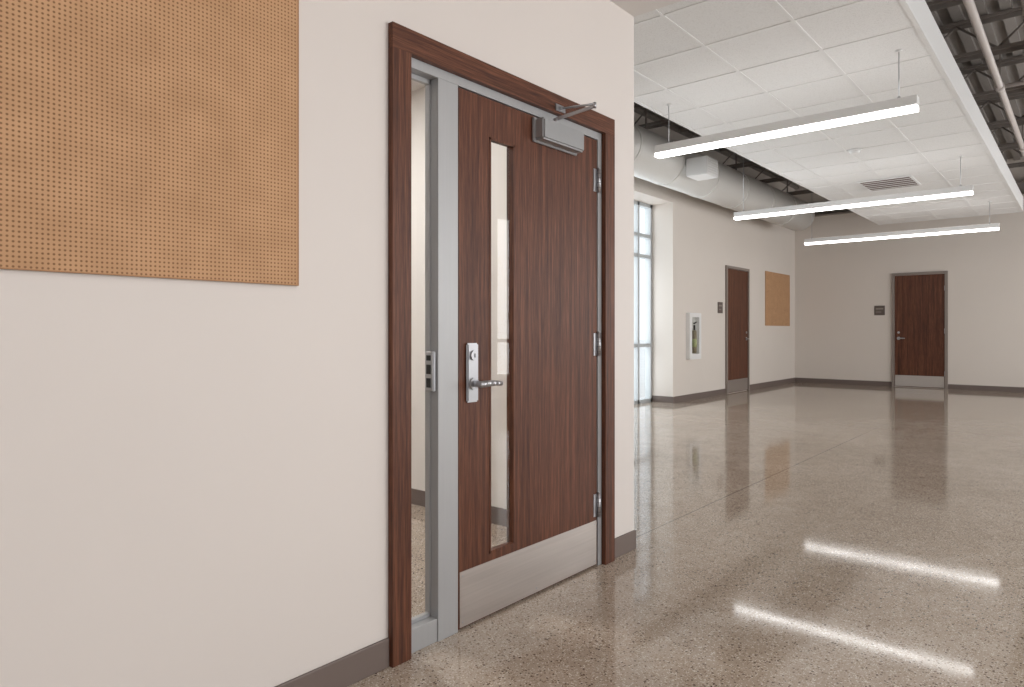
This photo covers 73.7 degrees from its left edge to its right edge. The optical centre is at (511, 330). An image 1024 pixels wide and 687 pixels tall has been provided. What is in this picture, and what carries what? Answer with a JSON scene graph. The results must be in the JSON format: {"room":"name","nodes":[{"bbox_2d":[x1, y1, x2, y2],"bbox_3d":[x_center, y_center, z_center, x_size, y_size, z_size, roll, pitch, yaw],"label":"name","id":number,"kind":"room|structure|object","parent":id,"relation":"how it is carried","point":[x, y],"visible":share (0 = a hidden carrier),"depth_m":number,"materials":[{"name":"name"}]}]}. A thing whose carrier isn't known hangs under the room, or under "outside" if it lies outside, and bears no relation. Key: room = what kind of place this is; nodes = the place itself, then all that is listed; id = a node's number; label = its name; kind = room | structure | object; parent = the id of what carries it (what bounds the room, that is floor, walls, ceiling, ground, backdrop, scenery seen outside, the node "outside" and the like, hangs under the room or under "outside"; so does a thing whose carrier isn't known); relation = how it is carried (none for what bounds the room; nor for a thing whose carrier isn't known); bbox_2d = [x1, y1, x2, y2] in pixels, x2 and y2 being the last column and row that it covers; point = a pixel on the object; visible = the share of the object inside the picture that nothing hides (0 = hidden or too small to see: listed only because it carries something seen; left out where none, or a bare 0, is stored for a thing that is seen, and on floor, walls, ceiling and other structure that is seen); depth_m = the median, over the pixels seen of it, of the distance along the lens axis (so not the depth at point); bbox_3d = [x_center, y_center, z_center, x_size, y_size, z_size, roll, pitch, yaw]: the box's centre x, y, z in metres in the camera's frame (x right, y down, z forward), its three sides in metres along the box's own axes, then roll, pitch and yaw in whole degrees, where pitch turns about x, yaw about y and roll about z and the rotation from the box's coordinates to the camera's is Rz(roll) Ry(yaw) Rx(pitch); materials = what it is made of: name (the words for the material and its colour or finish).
{"room":"school corridor","nodes":[
{"label":"school corridor","id":0,"kind":"room"},
{"bbox_2d":[0,0,633,686],"bbox_3d":[-1.786,-1.050,0.838,0.130,4.400,7.372,0,0,40],"label":"wall","id":1,"kind":"structure","parent":0,"point":[194,473],"depth_m":1.98,"materials":[{"name":"beige paint"}]},
{"bbox_2d":[0,0,298,285],"bbox_3d":[-1.043,-0.749,1.603,0.014,1.223,1.220,0,0,40],"label":"pegboard panel","id":2,"kind":"object","parent":1,"relation":"attached to","point":[139,138],"visible":1,"depth_m":1.74,"materials":[{"name":"brown wood"}]},
{"bbox_2d":[275,530,635,686],"bbox_3d":[-1.730,1.100,0.797,0.010,0.100,7.382,0,0,40],"label":"baseboard","id":3,"kind":"structure","parent":1,"relation":"attached to","point":[345,671],"depth_m":2.23,"materials":[{"name":"rubber"}]},
{"bbox_2d":[388,21,614,667],"bbox_3d":[-0.005,0.046,2.924,0.155,2.207,1.427,0,0,40],"label":"door frame","id":4,"kind":"structure","parent":1,"relation":"in","point":[442,68],"depth_m":2.55,"materials":[{"name":"brown wood"}]},
{"bbox_2d":[458,87,600,629],"bbox_3d":[0.128,0.105,2.978,0.124,2.074,0.989,0,0,40],"label":"door","id":5,"kind":"structure","parent":4,"relation":"attached to","point":[554,341],"depth_m":2.93,"materials":[{"name":"brown wood"}]},
{"bbox_2d":[532,102,595,155],"bbox_3d":[0.272,-0.915,3.006,0.215,0.191,0.326,0,0,40],"label":"door closer","id":6,"kind":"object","parent":5,"relation":"attached to","point":[547,132],"depth_m":3.00,"materials":[{"name":"silver metal"}]},
{"bbox_2d":[411,80,424,91],"bbox_3d":[-2.894,-1.650,1.696,2.670,0.100,7.250,0,0,40],"label":"ceiling","id":7,"kind":"structure","parent":0,"point":[415,85],"depth_m":4.45,"materials":[{"name":"white paint"}]},
{"bbox_2d":[411,87,506,508],"bbox_3d":[-0.834,-1.050,4.781,3.510,4.400,0.122,0,0,40],"label":"wall return","id":8,"kind":"object","parent":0,"point":[498,152],"depth_m":4.10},
{"bbox_2d":[411,488,506,526],"bbox_3d":[-2.894,1.100,1.696,2.670,0.100,7.250,0,0,40],"label":"baseboard","id":9,"kind":"structure","parent":8,"relation":"attached to","point":[498,515],"depth_m":4.08,"materials":[{"name":"rubber"}]},
{"bbox_2d":[610,0,682,16],"bbox_3d":[0.248,-1.730,-0.883,5.200,0.140,7.372,0,0,40],"label":"ceiling","id":10,"kind":"structure","parent":0,"point":[634,8],"depth_m":3.47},
{"bbox_2d":[348,382,1023,686],"bbox_3d":[3.002,1.210,5.110,9.140,0.120,20.480,0,0,40],"label":"floor","id":11,"kind":"structure","parent":0,"point":[795,534],"depth_m":3.39,"materials":[{"name":"concrete"}]},
{"bbox_2d":[634,112,794,396],"bbox_3d":[2.093,-1.050,10.708,0.480,4.400,12.708,0,0,40],"label":"wall","id":12,"kind":"structure","parent":0,"point":[694,239],"depth_m":11.85,"materials":[{"name":"beige paint"}]},
{"bbox_2d":[634,200,651,403],"bbox_3d":[0.834,-0.450,9.499,0.100,3.200,4.380,0,0,40],"label":"window","id":13,"kind":"structure","parent":12,"relation":"in","point":[647,236],"depth_m":11.03,"materials":[{"name":"clear glass"}]},
{"bbox_2d":[686,313,700,359],"bbox_3d":[3.038,0.085,11.387,0.086,0.770,0.430,0,0,40],"label":"fire extinguisher cabinet","id":14,"kind":"object","parent":12,"relation":"attached to","point":[693,320],"visible":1,"depth_m":11.35,"materials":[{"name":"white metal"}]},
{"bbox_2d":[718,302,722,312],"bbox_3d":[3.744,-0.420,12.277,0.014,0.200,0.200,0,0,40],"label":"room sign","id":15,"kind":"object","parent":12,"relation":"attached to","point":[720,304],"visible":1,"depth_m":12.27,"materials":[{"name":"plastic"}]},
{"bbox_2d":[652,378,794,402],"bbox_3d":[2.139,1.100,10.669,0.380,0.100,12.708,0,0,40],"label":"baseboard","id":16,"kind":"structure","parent":12,"relation":"attached to","point":[666,399],"depth_m":11.80,"materials":[{"name":"rubber"}]},
{"bbox_2d":[725,265,749,393],"bbox_3d":[4.268,-0.025,12.848,0.077,2.350,1.090,0,0,40],"label":"door","id":17,"kind":"structure","parent":12,"relation":"in","point":[737,281],"depth_m":12.86,"materials":[{"name":"brown wood"}]},
{"bbox_2d":[765,271,789,325],"bbox_3d":[5.659,-0.670,14.537,0.017,1.120,1.465,0,0,40],"label":"pegboard panel","id":18,"kind":"object","parent":12,"relation":"attached to","point":[777,285],"visible":1,"depth_m":14.50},
{"bbox_2d":[634,0,1022,224],"bbox_3d":[4.164,-2.120,7.934,2.187,0.240,11.108,0,0,40],"label":"suspended ceiling","id":19,"kind":"structure","parent":0,"point":[720,66],"depth_m":5.74,"materials":[{"name":"tile"}]},
{"bbox_2d":[654,49,918,158],"bbox_3d":[2.072,-1.775,5.452,2.040,0.450,0.090,0,0,40],"label":"pendant light","id":20,"kind":"object","parent":19,"relation":"hanging from","point":[908,104],"visible":1,"depth_m":5.30,"materials":[{"name":"white metal"}]},
{"bbox_2d":[734,156,973,219],"bbox_3d":[4.167,-2.160,8.631,2.770,1.220,0.090,0,0,40],"label":"pendant light","id":21,"kind":"object","parent":19,"relation":"hanging from","point":[960,190],"visible":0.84,"depth_m":8.46,"materials":[{"name":"white metal"}]},
{"bbox_2d":[847,148,861,154],"bbox_3d":[3.789,-1.978,7.549,0.150,0.045,0.150,0,0,40],"label":"smoke detector","id":22,"kind":"object","parent":19,"relation":"attached to","point":[855,151],"visible":1,"depth_m":7.51,"materials":[{"name":"white plastic"}]},
{"bbox_2d":[857,175,921,190],"bbox_3d":[5.112,-1.990,9.245,0.640,0.017,0.720,0,0,40],"label":"ceiling air vent","id":23,"kind":"object","parent":19,"relation":"attached to","point":[903,181],"visible":1,"depth_m":9.20,"materials":[{"name":"white metal"}]},
{"bbox_2d":[804,201,999,244],"bbox_3d":[6.368,-2.160,11.379,2.860,1.220,0.090,0,0,40],"label":"pendant light","id":24,"kind":"object","parent":19,"relation":"hanging from","point":[991,226],"visible":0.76,"depth_m":11.21,"materials":[{"name":"white metal"}]},
{"bbox_2d":[634,0,1023,188],"bbox_3d":[3.002,-3.275,5.110,9.140,0.150,20.480,0,0,40],"label":"deck","id":25,"kind":"object","parent":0,"point":[958,42],"visible":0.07,"depth_m":8.20,"materials":[{"name":"metal"}]},
{"bbox_2d":[634,108,814,230],"bbox_3d":[2.352,-2.596,9.683,0.616,1.188,10.878,0,0,40],"label":"spiral duct","id":26,"kind":"object","parent":25,"relation":"hanging from","point":[726,190],"visible":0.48,"depth_m":10.21,"materials":[{"name":"white metal"}]},
{"bbox_2d":[686,155,717,180],"bbox_3d":[2.564,-2.190,9.201,0.308,0.240,0.360,0,0,40],"label":"register","id":27,"kind":"object","parent":26,"relation":"attached to","point":[700,168],"visible":1,"depth_m":9.09,"materials":[{"name":"white metal"}]},
{"bbox_2d":[634,0,1023,194],"bbox_3d":[5.312,-2.985,7.491,8.268,0.410,10.600,0,0,40],"label":"steel joists","id":28,"kind":"object","parent":25,"relation":"attached to","point":[1017,92],"visible":0.12,"depth_m":8.04,"materials":[{"name":"black metal"}]},
{"bbox_2d":[962,0,1023,158],"bbox_3d":[6.673,-2.593,6.780,2.893,0.372,12.428,0,0,40],"label":"pipe","id":29,"kind":"object","parent":28,"relation":"attached to","point":[969,5],"visible":1,"depth_m":6.37,"materials":[{"name":"metal"}]},
{"bbox_2d":[795,157,1023,388],"bbox_3d":[9.560,-1.050,12.844,9.120,4.400,0.200,0,0,40],"label":"wall","id":30,"kind":"structure","parent":0,"point":[839,335],"depth_m":14.10,"materials":[{"name":"paint"}]},
{"bbox_2d":[874,306,884,314],"bbox_3d":[7.689,-0.430,14.287,0.200,0.200,0.014,0,0,40],"label":"room sign","id":31,"kind":"object","parent":30,"relation":"attached to","point":[878,310],"visible":1,"depth_m":14.28,"materials":[{"name":"plastic"}]},
{"bbox_2d":[795,378,1023,392],"bbox_3d":[9.602,1.100,12.670,8.430,0.100,0.010,0,0,40],"label":"baseboard","id":32,"kind":"structure","parent":30,"relation":"attached to","point":[806,380],"depth_m":14.20,"materials":[{"name":"rubber"}]},
{"bbox_2d":[892,271,947,388],"bbox_3d":[8.221,-0.020,13.796,0.985,2.340,0.077,0,0,40],"label":"door","id":33,"kind":"structure","parent":30,"relation":"in","point":[919,301],"depth_m":13.80,"materials":[{"name":"brown wood"}]},
{"bbox_2d":[815,181,1023,216],"bbox_3d":[5.500,-2.650,7.831,8.438,0.240,12.697,0,0,40],"label":"beam","id":34,"kind":"structure","parent":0,"point":[1020,184],"depth_m":14.71,"materials":[{"name":"black metal"}]},
{"label":"outside","id":35,"kind":"structure","parent":0,"visible":0},
{"bbox_2d":[640,340,644,398],"bbox_3d":[-26.906,1.240,35.870,76.260,0.100,140.000,0,0,40],"label":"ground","id":36,"kind":"structure","parent":35,"point":[642,349],"depth_m":20.32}
]}

